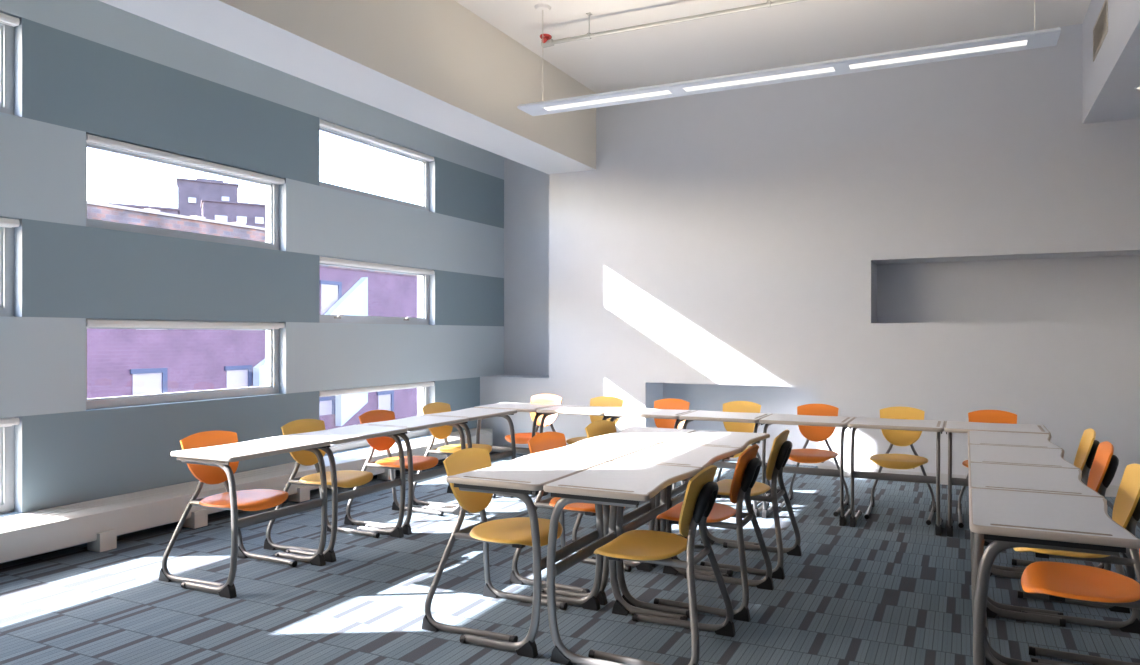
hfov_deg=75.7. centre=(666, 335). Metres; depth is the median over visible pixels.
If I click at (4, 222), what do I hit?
roller blind
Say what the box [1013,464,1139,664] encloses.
chair
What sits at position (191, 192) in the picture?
apartment tower
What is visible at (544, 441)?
chair
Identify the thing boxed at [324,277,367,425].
wall
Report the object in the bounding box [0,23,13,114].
window
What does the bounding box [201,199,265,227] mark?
building
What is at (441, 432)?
chair
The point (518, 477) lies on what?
student desk
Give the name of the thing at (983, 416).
chair
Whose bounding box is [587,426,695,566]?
student desk
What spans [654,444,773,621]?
chair
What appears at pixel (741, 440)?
student desk
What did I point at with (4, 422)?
roller blind
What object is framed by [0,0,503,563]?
wall
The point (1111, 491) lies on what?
baseboard
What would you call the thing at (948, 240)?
wall
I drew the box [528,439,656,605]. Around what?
student desk
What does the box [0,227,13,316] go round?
window
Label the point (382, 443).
chair
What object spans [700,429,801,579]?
chair
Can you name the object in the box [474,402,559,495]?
student desk
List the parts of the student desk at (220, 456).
support rail, leg, leg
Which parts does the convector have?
panel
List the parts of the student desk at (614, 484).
leg, support rail, leg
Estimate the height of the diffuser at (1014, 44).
0.012 m
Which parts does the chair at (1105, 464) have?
leg, leg, backrest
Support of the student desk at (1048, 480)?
on the floor
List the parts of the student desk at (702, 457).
leg, leg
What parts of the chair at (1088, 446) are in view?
backrest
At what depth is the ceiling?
6.47 m
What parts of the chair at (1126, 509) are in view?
seat, leg, leg, seat rail, backrest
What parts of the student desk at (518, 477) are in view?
support rail, leg, leg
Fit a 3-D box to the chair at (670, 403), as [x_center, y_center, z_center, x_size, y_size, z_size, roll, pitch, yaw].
[-0.029,0.988,6.401,0.508,0.825,0.562,0,0,22]
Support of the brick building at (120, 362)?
on the street
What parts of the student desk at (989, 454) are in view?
leg, leg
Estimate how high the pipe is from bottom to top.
0.223 m
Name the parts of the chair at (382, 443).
leg, backrest, seat rail, seat, leg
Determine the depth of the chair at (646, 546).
3.17 m
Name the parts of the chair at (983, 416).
leg, seat, backrest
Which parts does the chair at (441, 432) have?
leg, backrest, seat rail, leg, seat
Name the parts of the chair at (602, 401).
seat, backrest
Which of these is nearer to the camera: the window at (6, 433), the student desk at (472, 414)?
the window at (6, 433)
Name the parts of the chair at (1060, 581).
leg, seat, seat rail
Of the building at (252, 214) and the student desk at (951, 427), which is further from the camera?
the building at (252, 214)
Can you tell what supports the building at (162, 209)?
on the street
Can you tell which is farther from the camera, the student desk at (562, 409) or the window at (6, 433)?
the student desk at (562, 409)
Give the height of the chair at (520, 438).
0.825 m
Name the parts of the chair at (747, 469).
seat, leg, seat rail, leg, seat rail, backrest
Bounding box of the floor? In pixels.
[0,451,1139,664]
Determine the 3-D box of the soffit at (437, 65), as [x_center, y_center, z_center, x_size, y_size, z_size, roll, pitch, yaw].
[-2.974,-2.312,3.771,0.625,0.865,9.901,0,0,22]
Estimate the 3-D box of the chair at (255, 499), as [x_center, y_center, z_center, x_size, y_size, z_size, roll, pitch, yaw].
[-2.544,0.988,4.269,0.562,0.825,0.508,0,0,22]
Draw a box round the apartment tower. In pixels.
[176,178,238,215]
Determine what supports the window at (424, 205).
in the wall at (82, 67)
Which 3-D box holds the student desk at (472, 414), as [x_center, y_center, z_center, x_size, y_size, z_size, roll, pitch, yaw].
[-1.633,1.022,6.069,0.502,0.757,0.661,0,0,22]
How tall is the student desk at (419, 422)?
0.757 m
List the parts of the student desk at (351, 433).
leg, leg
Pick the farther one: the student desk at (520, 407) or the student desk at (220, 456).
the student desk at (520, 407)
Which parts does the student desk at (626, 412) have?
leg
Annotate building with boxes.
[87,200,416,429]
[109,203,179,214]
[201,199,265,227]
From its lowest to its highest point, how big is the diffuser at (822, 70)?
0.012 m
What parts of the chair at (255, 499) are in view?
leg, backrest, seat rail, seat, leg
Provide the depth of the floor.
3.90 m
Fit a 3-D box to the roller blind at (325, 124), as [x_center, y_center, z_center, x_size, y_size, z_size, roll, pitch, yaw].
[-2.907,-1.960,7.377,0.064,0.053,1.540,0,0,22]
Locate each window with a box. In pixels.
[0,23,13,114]
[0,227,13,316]
[0,417,13,513]
[86,142,278,249]
[86,318,278,409]
[320,126,428,210]
[320,263,428,324]
[323,381,428,453]
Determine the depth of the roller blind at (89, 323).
5.46 m
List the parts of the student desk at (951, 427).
leg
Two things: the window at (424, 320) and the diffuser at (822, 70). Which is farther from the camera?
the window at (424, 320)
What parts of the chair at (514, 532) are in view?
backrest, leg, seat rail, seat, leg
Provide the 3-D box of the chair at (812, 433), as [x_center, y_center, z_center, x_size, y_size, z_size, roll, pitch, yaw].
[1.193,0.988,5.902,0.508,0.825,0.562,0,0,22]
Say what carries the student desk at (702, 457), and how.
on the floor
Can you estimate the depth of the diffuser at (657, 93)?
5.83 m
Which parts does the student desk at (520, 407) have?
leg, leg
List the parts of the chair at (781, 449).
seat, leg, seat rail, leg, backrest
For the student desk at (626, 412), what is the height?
0.757 m
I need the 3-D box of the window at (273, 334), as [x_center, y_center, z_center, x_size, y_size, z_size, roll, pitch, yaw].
[-3.717,0.196,5.642,0.070,0.623,1.553,0,0,22]
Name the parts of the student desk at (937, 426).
leg, leg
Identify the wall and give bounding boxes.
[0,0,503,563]
[253,358,265,386]
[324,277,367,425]
[480,24,1139,485]
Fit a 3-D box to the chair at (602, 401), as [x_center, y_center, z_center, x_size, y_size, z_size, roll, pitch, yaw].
[-0.641,0.988,6.649,0.508,0.825,0.562,0,0,22]
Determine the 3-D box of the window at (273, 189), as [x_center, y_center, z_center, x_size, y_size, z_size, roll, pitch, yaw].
[-3.717,-1.051,5.642,0.070,0.636,1.553,0,0,22]
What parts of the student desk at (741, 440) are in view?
leg, leg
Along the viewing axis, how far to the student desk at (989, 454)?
3.85 m
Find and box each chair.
[159,430,296,585]
[263,419,379,551]
[344,410,443,525]
[413,402,495,505]
[422,448,566,641]
[505,394,561,443]
[510,432,630,592]
[566,396,623,444]
[571,420,615,551]
[588,465,735,664]
[654,398,689,428]
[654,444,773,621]
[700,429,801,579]
[717,401,770,506]
[778,404,849,516]
[864,406,935,524]
[957,410,1016,527]
[1012,428,1103,568]
[1012,441,1129,613]
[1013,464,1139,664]
[1021,549,1139,664]
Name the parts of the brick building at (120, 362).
pane, pane, pane, pane, pane, pane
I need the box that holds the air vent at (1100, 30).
[1093,0,1107,61]
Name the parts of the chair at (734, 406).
leg, seat, backrest, leg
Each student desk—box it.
[171,437,329,598]
[277,425,407,561]
[358,415,468,534]
[424,408,516,512]
[446,455,605,657]
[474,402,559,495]
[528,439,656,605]
[537,405,627,496]
[543,462,700,664]
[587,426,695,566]
[605,407,696,497]
[613,444,740,617]
[663,430,769,576]
[678,410,772,517]
[759,413,854,525]
[847,417,945,535]
[944,421,1050,536]
[968,431,1061,571]
[968,444,1079,614]
[968,463,1103,664]
[969,488,1139,664]
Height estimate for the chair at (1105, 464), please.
0.825 m
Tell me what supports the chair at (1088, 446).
on the floor
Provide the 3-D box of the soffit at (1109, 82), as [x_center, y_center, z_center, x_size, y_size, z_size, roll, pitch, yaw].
[2.584,-2.303,1.476,1.750,0.884,9.901,0,0,22]
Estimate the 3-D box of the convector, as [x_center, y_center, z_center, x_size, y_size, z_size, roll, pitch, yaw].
[-3.980,1.255,4.279,0.304,0.290,9.472,0,0,22]
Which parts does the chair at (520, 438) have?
seat, backrest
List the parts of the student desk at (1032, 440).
leg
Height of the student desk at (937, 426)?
0.757 m
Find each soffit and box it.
[98,0,595,173]
[1082,0,1139,123]
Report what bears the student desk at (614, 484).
on the floor
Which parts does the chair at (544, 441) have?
backrest, leg, seat rail, seat, leg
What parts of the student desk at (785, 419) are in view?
leg, leg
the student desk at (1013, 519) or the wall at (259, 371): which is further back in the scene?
the wall at (259, 371)
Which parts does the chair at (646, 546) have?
seat, leg, seat rail, leg, seat rail, backrest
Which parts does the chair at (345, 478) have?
leg, backrest, seat rail, seat, leg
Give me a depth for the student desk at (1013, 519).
2.47 m
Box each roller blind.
[0,12,19,26]
[0,218,19,227]
[0,417,19,426]
[86,134,284,184]
[86,319,284,328]
[320,119,433,161]
[320,256,433,274]
[320,381,433,396]
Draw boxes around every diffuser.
[543,90,671,109]
[683,67,834,90]
[849,40,1026,68]
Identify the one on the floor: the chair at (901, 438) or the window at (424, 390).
the chair at (901, 438)
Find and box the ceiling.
[454,0,1090,92]
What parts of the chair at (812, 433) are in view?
leg, seat, backrest, leg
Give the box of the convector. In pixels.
[0,428,492,562]
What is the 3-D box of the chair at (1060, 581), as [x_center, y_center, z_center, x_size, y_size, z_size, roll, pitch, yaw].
[1.670,0.988,2.772,0.562,0.825,0.508,0,0,22]
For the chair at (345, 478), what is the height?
0.825 m
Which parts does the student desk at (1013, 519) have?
leg, leg, support rail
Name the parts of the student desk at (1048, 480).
leg, leg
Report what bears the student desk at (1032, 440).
on the floor
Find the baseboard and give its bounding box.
[505,444,1118,496]
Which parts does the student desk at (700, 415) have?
leg, leg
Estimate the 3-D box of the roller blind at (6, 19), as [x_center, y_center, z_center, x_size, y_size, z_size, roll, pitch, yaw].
[-4.366,-1.960,3.843,0.064,0.053,1.528,0,0,22]
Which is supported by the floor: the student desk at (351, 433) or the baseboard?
the student desk at (351, 433)
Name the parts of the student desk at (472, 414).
leg, leg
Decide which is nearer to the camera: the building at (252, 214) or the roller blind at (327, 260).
the roller blind at (327, 260)
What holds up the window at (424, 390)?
in the wall at (82, 67)
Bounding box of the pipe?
[540,0,805,47]
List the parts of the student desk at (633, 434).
leg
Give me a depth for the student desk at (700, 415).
5.71 m
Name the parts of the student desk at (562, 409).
leg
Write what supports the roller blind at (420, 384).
attached to the window at (424, 390)
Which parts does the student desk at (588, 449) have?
leg, leg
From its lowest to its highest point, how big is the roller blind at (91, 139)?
0.053 m
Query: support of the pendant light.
hanging from the ceiling
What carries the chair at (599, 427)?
on the floor
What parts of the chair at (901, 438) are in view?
leg, seat, backrest, leg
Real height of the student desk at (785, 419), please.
0.757 m
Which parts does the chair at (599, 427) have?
leg, backrest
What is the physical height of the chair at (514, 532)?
0.825 m
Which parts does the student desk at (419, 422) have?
leg, leg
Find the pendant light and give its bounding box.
[517,0,1060,115]
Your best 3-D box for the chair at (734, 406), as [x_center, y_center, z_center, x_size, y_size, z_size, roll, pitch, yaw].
[0.581,0.988,6.155,0.508,0.825,0.562,0,0,22]
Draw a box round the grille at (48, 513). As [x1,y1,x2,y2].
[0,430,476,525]

